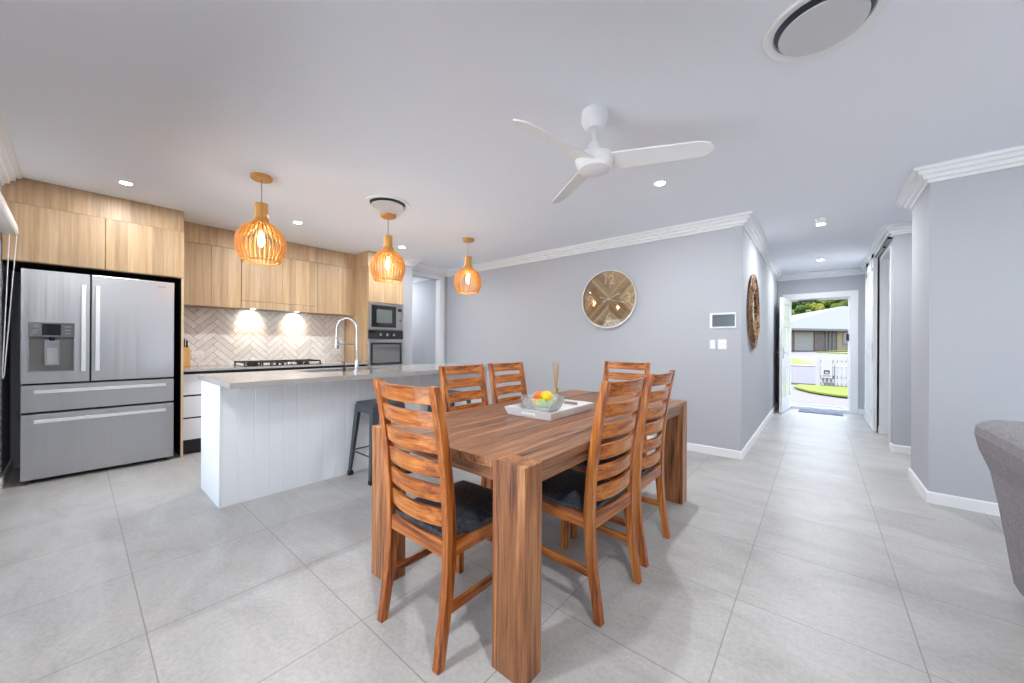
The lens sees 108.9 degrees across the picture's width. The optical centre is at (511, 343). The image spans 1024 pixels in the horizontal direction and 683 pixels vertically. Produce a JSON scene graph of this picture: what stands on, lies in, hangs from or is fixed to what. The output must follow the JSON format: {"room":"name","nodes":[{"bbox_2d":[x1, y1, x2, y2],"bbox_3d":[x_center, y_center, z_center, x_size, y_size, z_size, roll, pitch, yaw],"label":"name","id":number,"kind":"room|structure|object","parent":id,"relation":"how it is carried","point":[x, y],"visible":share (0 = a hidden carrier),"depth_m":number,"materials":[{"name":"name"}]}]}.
{"room":"dining room","nodes":[
{"label":"dining room","id":0,"kind":"room"},
{"bbox_2d":[0,184,10,476],"bbox_3d":[-0.852,-0.086,0.111,10.050,2.534,0.155,0,0,40],"label":"wall","id":1,"kind":"structure","parent":0,"point":[5,383],"depth_m":3.12,"materials":[{"name":"grey paint"}]},
{"bbox_2d":[0,459,12,492],"bbox_3d":[-4.224,1.118,3.040,1.130,0.086,0.014,0,0,40],"label":"baseboard","id":2,"kind":"structure","parent":1,"relation":"attached to","point":[9,467],"depth_m":3.10,"materials":[{"name":"white"}]},
{"bbox_2d":[0,191,18,378],"bbox_3d":[-2.484,-0.350,1.638,4.015,1.268,0.088,0,0,40],"label":"roller blind","id":3,"kind":"object","parent":1,"relation":"attached to","point":[8,225],"visible":1,"depth_m":2.85,"materials":[{"name":"white fabric"}]},
{"bbox_2d":[0,111,21,185],"bbox_3d":[-0.476,-1.298,-0.033,9.300,0.106,0.098,0,0,40],"label":"trim","id":4,"kind":"structure","parent":1,"relation":"attached to","point":[9,168],"depth_m":2.64,"materials":[{"name":"white paint"}]},
{"bbox_2d":[10,265,412,467],"bbox_3d":[-3.231,-0.100,4.638,0.830,2.534,4.040,0,0,40],"label":"wall","id":5,"kind":"structure","parent":0,"point":[408,276],"depth_m":3.43,"materials":[{"name":"grey paint"}]},
{"bbox_2d":[2,201,183,282],"bbox_3d":[-4.004,-0.913,3.578,0.719,0.479,1.096,0,0,40],"label":"upper cabinet","id":6,"kind":"object","parent":5,"relation":"attached to","point":[48,239],"visible":0.87,"depth_m":3.30,"materials":[{"name":"brown wood"}]},
{"bbox_2d":[2,178,183,231],"bbox_3d":[-4.018,-1.264,3.587,0.718,0.212,1.095,0,0,40],"label":"panel","id":7,"kind":"object","parent":6,"relation":"on","point":[24,190],"visible":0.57,"depth_m":3.29,"materials":[{"name":"brown wood"}]},
{"bbox_2d":[184,241,240,309],"bbox_3d":[-3.625,-0.794,4.356,0.338,0.707,0.582,0,0,40],"label":"upper cabinet","id":8,"kind":"object","parent":5,"relation":"attached to","point":[212,274],"visible":0.7,"depth_m":4.26,"materials":[{"name":"brown wood"}]},
{"bbox_2d":[184,307,344,365],"bbox_3d":[-3.296,-0.086,5.008,0.012,0.700,2.011,0,0,40],"label":"wall","id":9,"kind":"structure","parent":5,"relation":"attached to","point":[225,336],"depth_m":4.89,"materials":[{"name":"grey tile"}]},
{"bbox_2d":[191,351,203,357],"bbox_3d":[-3.787,0.129,4.405,0.013,0.075,0.115,0,0,40],"label":"power outlet","id":10,"kind":"object","parent":9,"relation":"attached to","point":[196,354],"visible":1,"depth_m":4.40,"materials":[{"name":"white plastic"}]},
{"bbox_2d":[184,221,354,268],"bbox_3d":[-3.171,-1.257,4.910,0.319,0.216,2.012,0,0,40],"label":"panel","id":11,"kind":"object","parent":5,"relation":"attached to","point":[195,233],"visible":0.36,"depth_m":4.72,"materials":[{"name":"brown wood"}]},
{"bbox_2d":[241,251,316,305],"bbox_3d":[-3.153,-0.839,4.920,0.338,0.612,0.882,0,0,40],"label":"upper cabinet","id":12,"kind":"object","parent":5,"relation":"attached to","point":[293,281],"visible":0.66,"depth_m":4.80,"materials":[{"name":"brown wood"}]},
{"bbox_2d":[240,301,316,312],"bbox_3d":[-3.146,-0.483,4.912,0.324,0.092,0.880,0,0,40],"label":"range hood","id":13,"kind":"object","parent":12,"relation":"attached to","point":[244,304],"visible":0.98,"depth_m":4.79,"materials":[{"name":"brown wood"}]},
{"bbox_2d":[308,263,354,315],"bbox_3d":[-2.694,-0.788,5.468,0.338,0.707,0.542,0,0,40],"label":"upper cabinet","id":14,"kind":"object","parent":5,"relation":"attached to","point":[334,283],"depth_m":5.35,"materials":[{"name":"brown wood"}]},
{"bbox_2d":[413,271,446,362],"bbox_3d":[-1.558,-0.090,6.486,0.120,2.534,0.943,0,0,40],"label":"wall","id":15,"kind":"structure","parent":0,"point":[445,297],"depth_m":6.78,"materials":[{"name":"grey paint"}]},
{"bbox_2d":[413,271,444,362],"bbox_3d":[-1.548,-0.033,6.483,0.140,2.420,0.770,0,0,40],"label":"trim","id":16,"kind":"structure","parent":15,"relation":"attached to","point":[440,284],"depth_m":6.70,"materials":[{"name":"white"}]},
{"bbox_2d":[0,0,1023,274],"bbox_3d":[1.541,-1.399,4.150,11.820,0.120,9.410,0,0,40],"label":"ceiling","id":17,"kind":"structure","parent":0,"point":[342,103],"depth_m":2.11,"materials":[{"name":"white paint"}]},
{"bbox_2d":[118,181,133,185],"bbox_3d":[-3.275,-1.364,3.104,0.094,0.006,0.094,0,0,40],"label":"recessed light","id":18,"kind":"object","parent":17,"relation":"in","point":[121,182],"visible":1,"depth_m":3.11,"materials":[{"name":"white plastic"}]},
{"bbox_2d":[234,172,286,265],"bbox_3d":[-2.034,-1.012,2.968,0.353,0.696,0.354,0,0,-2],"label":"pendant lamp","id":19,"kind":"object","parent":17,"relation":"hanging from","point":[261,221],"visible":1,"depth_m":2.93,"materials":[{"name":"brown wood"}]},
{"bbox_2d":[370,212,404,282],"bbox_3d":[-1.302,-1.008,3.842,0.353,0.696,0.354,0,0,-2],"label":"pendant lamp","id":20,"kind":"object","parent":17,"relation":"hanging from","point":[387,249],"visible":1,"depth_m":3.79,"materials":[{"name":"brown"}]},
{"bbox_2d":[365,195,409,211],"bbox_3d":[-1.198,-1.337,3.521,0.406,0.034,0.406,0,0,40],"label":"ceiling vent","id":21,"kind":"object","parent":17,"relation":"in","point":[386,203],"visible":1,"depth_m":3.47,"materials":[{"name":"grey plastic"}]},
{"bbox_2d":[454,237,481,294],"bbox_3d":[-0.567,-1.003,4.720,0.354,0.696,0.353,0,0,40],"label":"pendant lamp","id":22,"kind":"object","parent":17,"relation":"hanging from","point":[467,267],"visible":1,"depth_m":4.66,"materials":[{"name":"brown"}]},
{"bbox_2d":[513,104,714,203],"bbox_3d":[0.428,-1.166,2.009,1.084,0.359,0.995,0,0,40],"label":"ceiling fan","id":23,"kind":"object","parent":17,"relation":"hanging from","point":[596,161],"visible":1,"depth_m":2.04,"materials":[{"name":"white plastic"}]},
{"bbox_2d":[654,181,665,185],"bbox_3d":[1.233,-1.337,3.048,0.094,0.006,0.094,0,0,40],"label":"recessed light","id":24,"kind":"object","parent":17,"relation":"in","point":[658,183],"visible":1,"depth_m":3.05,"materials":[{"name":"white"}]},
{"bbox_2d":[814,217,828,223],"bbox_3d":[3.285,-1.307,3.881,0.116,0.044,0.116,0,0,40],"label":"smoke detector","id":25,"kind":"object","parent":17,"relation":"attached to","point":[820,220],"visible":1,"depth_m":3.85,"materials":[{"name":"white plastic"}]},
{"bbox_2d":[763,0,888,61],"bbox_3d":[1.286,-1.323,1.518,0.406,0.034,0.406,0,0,40],"label":"ceiling vent","id":26,"kind":"object","parent":17,"relation":"in","point":[806,29],"visible":1,"depth_m":1.51,"materials":[{"name":"white plastic"}]},
{"bbox_2d":[0,407,1023,682],"bbox_3d":[1.479,1.255,4.188,11.700,0.120,9.410,0,0,40],"label":"floor","id":27,"kind":"structure","parent":0,"point":[815,555],"depth_m":1.78,"materials":[{"name":"tile"}]},
{"bbox_2d":[20,268,173,483],"bbox_3d":[-3.963,0.273,3.548,0.770,1.780,0.926,0,0,40],"label":"fridge","id":28,"kind":"object","parent":27,"relation":"on","point":[97,352],"visible":1,"depth_m":3.27,"materials":[{"name":"silver metal"}]},
{"bbox_2d":[172,278,183,456],"bbox_3d":[-3.670,0.003,3.995,0.733,2.314,0.019,0,0,40],"label":"panel","id":29,"kind":"object","parent":27,"relation":"on","point":[178,285],"visible":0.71,"depth_m":3.83,"materials":[{"name":"black"}]},
{"bbox_2d":[183,364,365,454],"bbox_3d":[-3.038,0.730,4.792,0.685,0.876,2.010,0,0,40],"label":"base cabinet","id":30,"kind":"object","parent":27,"relation":"on","point":[191,384],"visible":0.17,"depth_m":3.88,"materials":[{"name":"white wood"}]},
{"bbox_2d":[184,361,367,371],"bbox_3d":[-3.022,0.278,4.779,0.728,0.024,2.013,0,0,40],"label":"countertop","id":31,"kind":"structure","parent":30,"relation":"on","point":[326,363],"depth_m":4.33,"materials":[{"name":"beige stone"}]},
{"bbox_2d":[184,345,189,366],"bbox_3d":[-3.765,0.140,4.197,0.144,0.244,0.094,0,0,40],"label":"knife block","id":32,"kind":"object","parent":31,"relation":"on","point":[186,349],"visible":0.44,"depth_m":4.17,"materials":[{"name":"brown wood"}]},
{"bbox_2d":[233,359,322,366],"bbox_3d":[-3.019,0.240,4.745,0.480,0.052,0.880,0,0,40],"label":"gas cooktop","id":33,"kind":"object","parent":31,"relation":"in","point":[296,361],"visible":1,"depth_m":4.63,"materials":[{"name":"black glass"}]},
{"bbox_2d":[201,370,486,507],"bbox_3d":[-1.435,0.739,3.843,0.592,0.878,2.735,0,0,40],"label":"kitchen island","id":34,"kind":"object","parent":27,"relation":"on","point":[257,442],"visible":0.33,"depth_m":2.92,"materials":[{"name":"white wood"}]},
{"bbox_2d":[198,363,487,388],"bbox_3d":[-1.321,0.278,3.743,0.960,0.040,2.755,0,0,40],"label":"benchtop","id":35,"kind":"object","parent":34,"relation":"on","point":[287,377],"visible":0.88,"depth_m":3.02,"materials":[{"name":"beige stone"}]},
{"bbox_2d":[303,367,381,372],"bbox_3d":[-1.673,0.278,3.650,0.348,0.036,0.748,0,0,40],"label":"sink","id":36,"kind":"object","parent":35,"relation":"in","point":[370,368],"visible":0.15,"depth_m":3.71,"materials":[{"name":"grey metal"}]},
{"bbox_2d":[334,317,366,370],"bbox_3d":[-1.573,-0.001,3.541,0.304,0.516,0.102,0,0,-6],"label":"kitchen faucet","id":37,"kind":"object","parent":35,"relation":"on","point":[336,343],"visible":1,"depth_m":3.53,"materials":[{"name":"silver metal"}]},
{"bbox_2d":[344,266,402,366],"bbox_3d":[-2.183,0.017,5.771,0.737,2.312,0.576,0,0,40],"label":"oven tower","id":38,"kind":"object","parent":27,"relation":"on","point":[367,290],"visible":0.37,"depth_m":5.49,"materials":[{"name":"brown wood"}]},
{"bbox_2d":[354,251,402,270],"bbox_3d":[-2.184,-1.251,5.777,0.719,0.216,0.582,0,0,40],"label":"panel","id":39,"kind":"object","parent":38,"relation":"on","point":[363,259],"visible":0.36,"depth_m":5.45,"materials":[{"name":"brown wood"}]},
{"bbox_2d":[368,330,402,365],"bbox_3d":[-2.098,0.063,5.699,0.625,0.522,0.572,0,0,40],"label":"wall oven","id":40,"kind":"object","parent":38,"relation":"in","point":[384,347],"visible":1,"depth_m":5.51,"materials":[{"name":"grey metal"}]},
{"bbox_2d":[368,302,402,329],"bbox_3d":[-2.069,-0.413,5.678,0.492,0.396,0.572,0,0,40],"label":"microwave","id":41,"kind":"object","parent":38,"relation":"in","point":[381,316],"visible":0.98,"depth_m":5.51,"materials":[{"name":"grey metal"}]},
{"bbox_2d":[347,399,411,485],"bbox_3d":[-1.200,0.848,3.323,0.408,0.662,0.408,0,0,40],"label":"bar stool","id":42,"kind":"object","parent":27,"relation":"on","point":[370,407],"visible":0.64,"depth_m":3.25,"materials":[{"name":"grey metal"}]},
{"bbox_2d":[373,379,492,674],"bbox_3d":[-0.279,0.668,1.603,0.410,1.032,0.537,0,0,40],"label":"dining chair","id":43,"kind":"object","parent":27,"relation":"on","point":[448,518],"visible":0.88,"depth_m":1.43,"materials":[{"name":"brown wood"}]},
{"bbox_2d":[396,480,492,537],"bbox_3d":[-0.243,0.715,1.646,0.396,0.052,0.424,0,0,40],"label":"seat cushion","id":44,"kind":"object","parent":43,"relation":"on","point":[473,502],"depth_m":1.52,"materials":[{"name":"grey leather"}]},
{"bbox_2d":[427,390,470,411],"bbox_3d":[-0.673,0.851,3.952,0.408,0.662,0.408,0,0,40],"label":"bar stool","id":45,"kind":"object","parent":27,"relation":"on","point":[449,391],"visible":0.09,"depth_m":3.93,"materials":[{"name":"grey"}]},
{"bbox_2d":[438,364,492,541],"bbox_3d":[-0.189,0.669,2.503,0.537,1.032,0.410,0,0,40],"label":"dining chair","id":46,"kind":"object","parent":27,"relation":"on","point":[444,371],"visible":0.3,"depth_m":2.64,"materials":[{"name":"brown wood"}]},
{"bbox_2d":[488,362,526,403],"bbox_3d":[0.122,0.671,2.875,0.537,1.032,0.410,0,0,40],"label":"dining chair","id":47,"kind":"object","parent":27,"relation":"on","point":[494,379],"visible":0.29,"depth_m":3.01,"materials":[{"name":"brown wood"}]},
{"bbox_2d":[371,390,686,682],"bbox_3d":[0.305,0.807,2.340,1.000,0.761,2.015,0,0,40],"label":"dining table","id":48,"kind":"object","parent":27,"relation":"on","point":[518,453],"visible":0.62,"depth_m":1.46,"materials":[{"name":"brown wood"}]},
{"bbox_2d":[504,398,593,420],"bbox_3d":[0.245,0.404,2.304,0.342,0.045,0.502,0,0,40],"label":"serving tray","id":49,"kind":"object","parent":48,"relation":"on","point":[519,409],"visible":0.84,"depth_m":2.19,"materials":[{"name":"white wood"}]},
{"bbox_2d":[521,394,564,411],"bbox_3d":[0.193,0.373,2.296,0.276,0.088,0.276,0,0,40],"label":"fruit bowl","id":50,"kind":"object","parent":49,"relation":"on","point":[559,401],"visible":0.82,"depth_m":2.21,"materials":[{"name":"clear glass"}]},
{"bbox_2d":[530,397,536,406],"bbox_3d":[0.140,0.369,2.293,0.068,0.072,0.068,0,0,40],"label":"peach","id":51,"kind":"object","parent":50,"relation":"in","point":[534,399],"visible":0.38,"depth_m":2.27,"materials":[{"name":"orange food"}]},
{"bbox_2d":[534,391,541,398],"bbox_3d":[0.171,0.330,2.314,0.062,0.059,0.062,0,0,40],"label":"orange","id":52,"kind":"object","parent":50,"relation":"in","point":[537,394],"visible":0.53,"depth_m":2.29,"materials":[{"name":"orange food"}]},
{"bbox_2d":[535,397,546,407],"bbox_3d":[0.179,0.368,2.252,0.072,0.077,0.072,0,0,40],"label":"apple","id":53,"kind":"object","parent":50,"relation":"in","point":[541,403],"visible":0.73,"depth_m":2.23,"materials":[{"name":"green food"}]},
{"bbox_2d":[541,391,551,401],"bbox_3d":[0.216,0.328,2.279,0.072,0.069,0.072,0,0,40],"label":"lemon","id":54,"kind":"object","parent":50,"relation":"in","point":[547,395],"visible":0.77,"depth_m":2.25,"materials":[{"name":"yellow food"}]},
{"bbox_2d":[547,398,554,407],"bbox_3d":[0.242,0.369,2.280,0.068,0.072,0.068,0,0,40],"label":"apple","id":55,"kind":"object","parent":50,"relation":"in","point":[549,403],"visible":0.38,"depth_m":2.25,"materials":[{"name":"green food"}]},
{"bbox_2d":[552,361,558,397],"bbox_3d":[0.302,0.268,2.519,0.054,0.299,0.062,0,0,9],"label":"reed diffuser","id":56,"kind":"object","parent":49,"relation":"on","point":[555,374],"visible":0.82,"depth_m":2.52,"materials":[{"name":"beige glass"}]},
{"bbox_2d":[542,376,647,626],"bbox_3d":[0.355,0.672,1.828,0.537,1.032,0.410,0,0,43],"label":"dining chair","id":57,"kind":"object","parent":27,"relation":"on","point":[565,494],"visible":0.9,"depth_m":1.66,"materials":[{"name":"brown wood"}]},
{"bbox_2d":[542,468,626,510],"bbox_3d":[0.313,0.718,1.867,0.424,0.052,0.396,0,0,43],"label":"seat cushion","id":58,"kind":"object","parent":57,"relation":"on","point":[564,491],"depth_m":1.74,"materials":[{"name":"grey leather"}]},
{"bbox_2d":[570,370,675,567],"bbox_3d":[0.681,0.674,2.237,0.537,1.032,0.410,0,0,40],"label":"dining chair","id":59,"kind":"object","parent":27,"relation":"on","point":[649,468],"visible":0.73,"depth_m":2.06,"materials":[{"name":"brown wood"}]},
{"bbox_2d":[575,452,657,476],"bbox_3d":[0.638,0.720,2.274,0.424,0.052,0.396,0,0,40],"label":"seat cushion","id":60,"kind":"object","parent":59,"relation":"on","point":[648,472],"depth_m":2.18,"materials":[{"name":"grey leather"}]},
{"bbox_2d":[603,361,649,455],"bbox_3d":[0.879,0.675,3.102,0.410,1.032,0.537,0,0,40],"label":"dining chair","id":61,"kind":"object","parent":27,"relation":"on","point":[608,365],"visible":0.2,"depth_m":3.29,"materials":[{"name":"brown wood"}]},
{"bbox_2d":[798,408,842,415],"bbox_3d":[5.474,1.212,6.497,0.600,0.011,0.380,0,0,40],"label":"door mat","id":62,"kind":"object","parent":27,"relation":"on","point":[800,410],"visible":1,"depth_m":6.44,"materials":[{"name":"grey fabric"}]},
{"bbox_2d":[974,420,1023,596],"bbox_3d":[2.062,0.774,0.685,1.136,0.848,1.904,0,0,40],"label":"sofa","id":63,"kind":"object","parent":27,"relation":"on","point":[1000,443],"visible":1,"depth_m":1.58,"materials":[{"name":"grey fabric"}]},
{"bbox_2d":[412,226,743,450],"bbox_3d":[-0.178,-0.082,6.024,6.790,2.534,0.120,0,0,40],"label":"wall","id":64,"kind":"structure","parent":0,"point":[532,314],"depth_m":4.64,"materials":[{"name":"grey paint"}]},
{"bbox_2d":[413,277,429,282],"bbox_3d":[-2.369,-1.309,7.051,1.860,0.106,1.128,0,0,40],"label":"trim","id":65,"kind":"structure","parent":64,"relation":"attached to","point":[415,279],"depth_m":7.31,"materials":[{"name":"white"}]},
{"bbox_2d":[582,270,637,327],"bbox_3d":[1.245,-0.579,4.726,0.748,0.748,0.044,0,0,40],"label":"wall clock","id":66,"kind":"object","parent":64,"relation":"attached to","point":[609,298],"visible":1,"depth_m":4.73,"materials":[{"name":"beige wood"}]},
{"bbox_2d":[403,211,911,280],"bbox_3d":[3.346,-1.275,5.567,9.881,0.106,4.248,0,0,23],"label":"trim","id":67,"kind":"structure","parent":64,"relation":"attached to","point":[748,220],"depth_m":4.76,"materials":[{"name":"white"}]},
{"bbox_2d":[710,340,714,348],"bbox_3d":[2.174,0.006,3.966,0.052,0.100,0.013,0,0,40],"label":"light switch","id":68,"kind":"object","parent":64,"relation":"attached to","point":[712,342],"visible":1,"depth_m":3.96,"materials":[{"name":"white plastic"}]},
{"bbox_2d":[647,402,778,459],"bbox_3d":[1.990,1.155,6.923,4.770,0.086,4.321,0,0,40],"label":"baseboard","id":69,"kind":"structure","parent":64,"relation":"attached to","point":[723,452],"depth_m":4.02,"materials":[{"name":"white paint"}]},
{"bbox_2d":[718,340,726,348],"bbox_3d":[2.246,0.006,3.906,0.082,0.105,0.013,0,0,40],"label":"light switch","id":70,"kind":"object","parent":64,"relation":"attached to","point":[722,344],"visible":1,"depth_m":3.90,"materials":[{"name":"white plastic"}]},
{"bbox_2d":[710,312,735,328],"bbox_3d":[2.249,-0.249,3.902,0.250,0.166,0.018,0,0,40],"label":"intercom","id":71,"kind":"object","parent":64,"relation":"attached to","point":[717,320],"visible":1,"depth_m":3.89,"materials":[{"name":"white plastic"}]},
{"bbox_2d":[743,229,777,447],"bbox_3d":[3.761,-0.059,5.533,0.120,2.534,4.187,0,0,40],"label":"wall","id":72,"kind":"structure","parent":0,"point":[760,363],"depth_m":4.97,"materials":[{"name":"grey paint"}]},
{"bbox_2d":[747,274,759,348],"bbox_3d":[2.890,-0.382,4.364,0.050,0.896,0.896,0,0,40],"label":"mirror","id":73,"kind":"object","parent":72,"relation":"attached to","point":[753,306],"visible":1,"depth_m":4.31,"materials":[{"name":"brown mirror"}]},
{"bbox_2d":[753,295,755,328],"bbox_3d":[2.881,-0.382,4.372,0.017,0.430,0.430,0,0,40],"label":"mirror glass","id":74,"kind":"object","parent":73,"relation":"attached to","point":[754,296],"depth_m":4.41,"materials":[{"name":"white"}]},
{"bbox_2d":[777,274,864,409],"bbox_3d":[7.026,-0.040,5.607,5.030,2.534,0.120,0,0,40],"label":"wall","id":75,"kind":"structure","parent":0,"point":[850,282],"depth_m":6.50,"materials":[{"name":"grey paint"}]},
{"bbox_2d":[776,297,791,412],"bbox_3d":[5.001,0.195,6.683,0.815,2.020,0.168,0,0,-44],"label":"door","id":76,"kind":"structure","parent":75,"relation":"in","point":[784,352],"depth_m":6.58,"materials":[{"name":"white wood"}]},
{"bbox_2d":[791,405,848,412],"bbox_3d":[5.652,1.197,6.752,0.839,0.045,0.120,0,0,40],"label":"threshold","id":77,"kind":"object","parent":75,"relation":"attached to","point":[792,406],"depth_m":6.68,"materials":[{"name":"white"}]},
{"bbox_2d":[783,290,857,413],"bbox_3d":[5.653,0.139,6.745,1.055,2.160,0.138,0,0,40],"label":"trim","id":78,"kind":"structure","parent":75,"relation":"attached to","point":[853,294],"depth_m":6.41,"materials":[{"name":"white"}]},
{"bbox_2d":[791,297,849,409],"bbox_3d":[5.662,0.169,6.757,0.836,2.000,0.062,0,0,40],"label":"screen door","id":79,"kind":"structure","parent":75,"relation":"in","point":[810,300],"depth_m":6.63,"materials":[{"name":"white metal"}]},
{"bbox_2d":[877,239,891,441],"bbox_3d":[5.273,-0.050,5.204,0.110,2.534,2.750,0,0,40],"label":"wall","id":80,"kind":"structure","parent":0,"point":[890,242],"depth_m":5.05,"materials":[{"name":"grey paint"}]},
{"bbox_2d":[858,409,878,432],"bbox_3d":[5.519,1.175,5.677,0.110,0.086,1.700,0,0,40],"label":"baseboard","id":81,"kind":"structure","parent":80,"relation":"attached to","point":[860,411],"depth_m":6.32,"materials":[{"name":"white paint"}]},
{"bbox_2d":[874,236,892,257],"bbox_3d":[5.107,-1.210,5.120,0.044,0.032,2.500,0,0,40],"label":"barn door track","id":82,"kind":"object","parent":80,"relation":"attached to","point":[888,237],"visible":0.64,"depth_m":4.52,"materials":[{"name":"black metal"}]},
{"bbox_2d":[864,254,877,431],"bbox_3d":[5.352,-0.038,5.457,0.052,2.488,1.120,0,0,40],"label":"door","id":83,"kind":"structure","parent":82,"relation":"hanging from","point":[871,273],"depth_m":5.20,"materials":[{"name":"white wood"}]},
{"bbox_2d":[879,245,891,447],"bbox_3d":[4.726,0.035,4.552,0.134,2.358,0.908,0,0,40],"label":"trim","id":84,"kind":"structure","parent":80,"relation":"attached to","point":[885,261],"depth_m":4.90,"materials":[{"name":"white"}]},
{"bbox_2d":[891,233,911,446],"bbox_3d":[5.712,-0.047,2.968,3.655,2.534,0.115,0,0,40],"label":"wall","id":85,"kind":"structure","parent":0,"point":[902,243],"depth_m":4.06,"materials":[{"name":"grey paint"}]},
{"bbox_2d":[889,442,910,454],"bbox_3d":[5.695,1.177,2.967,3.669,0.086,0.129,0,0,40],"label":"baseboard","id":86,"kind":"structure","parent":85,"relation":"attached to","point":[893,448],"depth_m":4.05,"materials":[{"name":"white paint"}]},
{"bbox_2d":[911,166,1023,502],"bbox_3d":[4.790,-0.053,1.868,3.655,2.534,0.685,0,0,40],"label":"wall","id":87,"kind":"structure","parent":0,"point":[967,343],"depth_m":2.67,"materials":[{"name":"grey paint"}]},
{"bbox_2d":[908,468,1000,516],"bbox_3d":[4.778,1.171,1.872,3.669,0.086,0.713,0,0,40],"label":"baseboard","id":88,"kind":"structure","parent":87,"relation":"attached to","point":[974,505],"depth_m":2.69,"materials":[{"name":"white paint"}]},
{"bbox_2d":[895,145,1023,208],"bbox_3d":[4.760,-1.267,1.899,3.753,0.106,0.881,0,0,40],"label":"trim","id":89,"kind":"structure","parent":87,"relation":"attached to","point":[919,179],"depth_m":2.66,"materials":[{"name":"white paint"}]},
{"label":"outside","id":90,"kind":"structure","parent":0,"visible":0},
{"bbox_2d":[794,384,847,396],"bbox_3d":[12.531,1.434,8.444,9.620,0.091,2.650,0,0,40],"label":"lawn","id":91,"kind":"structure","parent":90,"point":[826,390],"depth_m":11.18,"materials":[{"name":"green plant"}]},
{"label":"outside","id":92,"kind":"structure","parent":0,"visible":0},
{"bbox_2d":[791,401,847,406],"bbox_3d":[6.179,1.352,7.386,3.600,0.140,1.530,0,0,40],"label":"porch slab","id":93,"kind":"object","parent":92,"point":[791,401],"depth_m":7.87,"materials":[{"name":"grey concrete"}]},
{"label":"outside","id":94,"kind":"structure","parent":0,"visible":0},
{"bbox_2d":[791,366,847,386],"bbox_3d":[13.510,1.334,16.137,50.000,0.252,9.100,0,0,40],"label":"road","id":95,"kind":"structure","parent":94,"point":[799,375],"depth_m":15.07,"materials":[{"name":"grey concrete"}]},
{"bbox_2d":[791,364,846,367],"bbox_3d":[16.561,1.186,19.778,50.014,0.086,1.100,0,0,41],"label":"kerb","id":96,"kind":"object","parent":95,"relation":"on","point":[805,365],"depth_m":19.76,"materials":[{"name":"grey concrete"}]},
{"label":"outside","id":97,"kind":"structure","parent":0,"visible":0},
{"bbox_2d":[791,351,847,404],"bbox_3d":[12.838,0.900,15.332,120.000,1.243,100.000,0,0,40],"label":"ground","id":98,"kind":"structure","parent":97,"point":[809,356],"depth_m":11.03,"materials":[{"name":"grey concrete"}]},
{"bbox_2d":[791,358,815,364],"bbox_3d":[19.289,1.073,27.472,6.300,0.341,13.100,0,0,40],"label":"grass verge","id":99,"kind":"structure","parent":98,"relation":"on","point":[793,360],"depth_m":22.55,"materials":[{"name":"green plant"}]},
{"bbox_2d":[791,306,847,351],"bbox_3d":[40.496,-1.826,45.446,30.000,5.800,10.180,0,0,-10],"label":"brick house","id":100,"kind":"structure","parent":98,"relation":"on","point":[826,329],"depth_m":40.03,"materials":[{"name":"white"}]},
{"bbox_2d":[816,355,847,385],"bbox_3d":[11.394,0.958,11.323,3.065,1.130,0.120,0,0,40],"label":"picket fence","id":101,"kind":"object","parent":98,"relation":"on","point":[839,361],"visible":0.31,"depth_m":11.95,"materials":[{"name":"white paint"}]},
{"bbox_2d":[821,359,831,377],"bbox_3d":[10.361,0.817,12.040,0.280,0.620,0.088,0,0,40],"label":"letterbox","id":102,"kind":"object","parent":101,"relation":"attached to","point":[826,364],"visible":1,"depth_m":12.02,"materials":[{"name":"grey paint"}]},
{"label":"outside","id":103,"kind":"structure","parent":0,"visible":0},
{"bbox_3d":[92.496,-14.341,86.957,150.000,32.137,108.000,0,0,40],"label":"hillside","id":104,"kind":"object","parent":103,"visible":0},
{"bbox_2d":[794,305,805,314],"bbox_3d":[59.289,-6.240,75.408,2.226,3.520,2.285,0,0,-3],"label":"tree","id":105,"kind":"object","parent":104,"relation":"on","point":[799,309],"visible":0.75,"depth_m":74.64,"materials":[{"name":"green plant"}]},
{"bbox_2d":[802,302,814,308],"bbox_3d":[63.594,-7.919,78.568,2.257,3.890,2.148,0,0,42],"label":"tree","id":106,"kind":"object","parent":104,"relation":"on","point":[806,305],"visible":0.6,"depth_m":78.01,"materials":[{"name":"green plant"}]},
{"bbox_2d":[810,303,824,310],"bbox_3d":[61.762,-6.545,73.913,2.483,3.782,2.396,0,0,40],"label":"tree","id":107,"kind":"object","parent":104,"relation":"on","point":[814,307],"visible":0.77,"depth_m":73.52,"materials":[{"name":"green plant"}]},
{"bbox_2d":[820,300,833,307],"bbox_3d":[65.765,-7.799,76.406,2.250,3.876,2.140,0,0,23],"label":"tree","id":108,"kind":"object","parent":104,"relation":"on","point":[827,303],"visible":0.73,"depth_m":75.76,"materials":[{"name":"green plant"}]},
{"bbox_2d":[830,302,842,307],"bbox_3d":[63.374,-6.229,71.501,2.132,3.673,2.028,0,0,-32],"label":"tree","id":109,"kind":"object","parent":104,"relation":"on","point":[836,304],"visible":0.22,"depth_m":71.14,"materials":[{"name":"green plant"}]},
{"bbox_2d":[841,299,847,305],"bbox_3d":[67.660,-7.611,74.275,2.398,3.694,2.337,0,0,-41],"label":"tree","id":110,"kind":"object","parent":104,"relation":"on","point":[844,302],"visible":0.36,"depth_m":73.75,"materials":[{"name":"green plant"}]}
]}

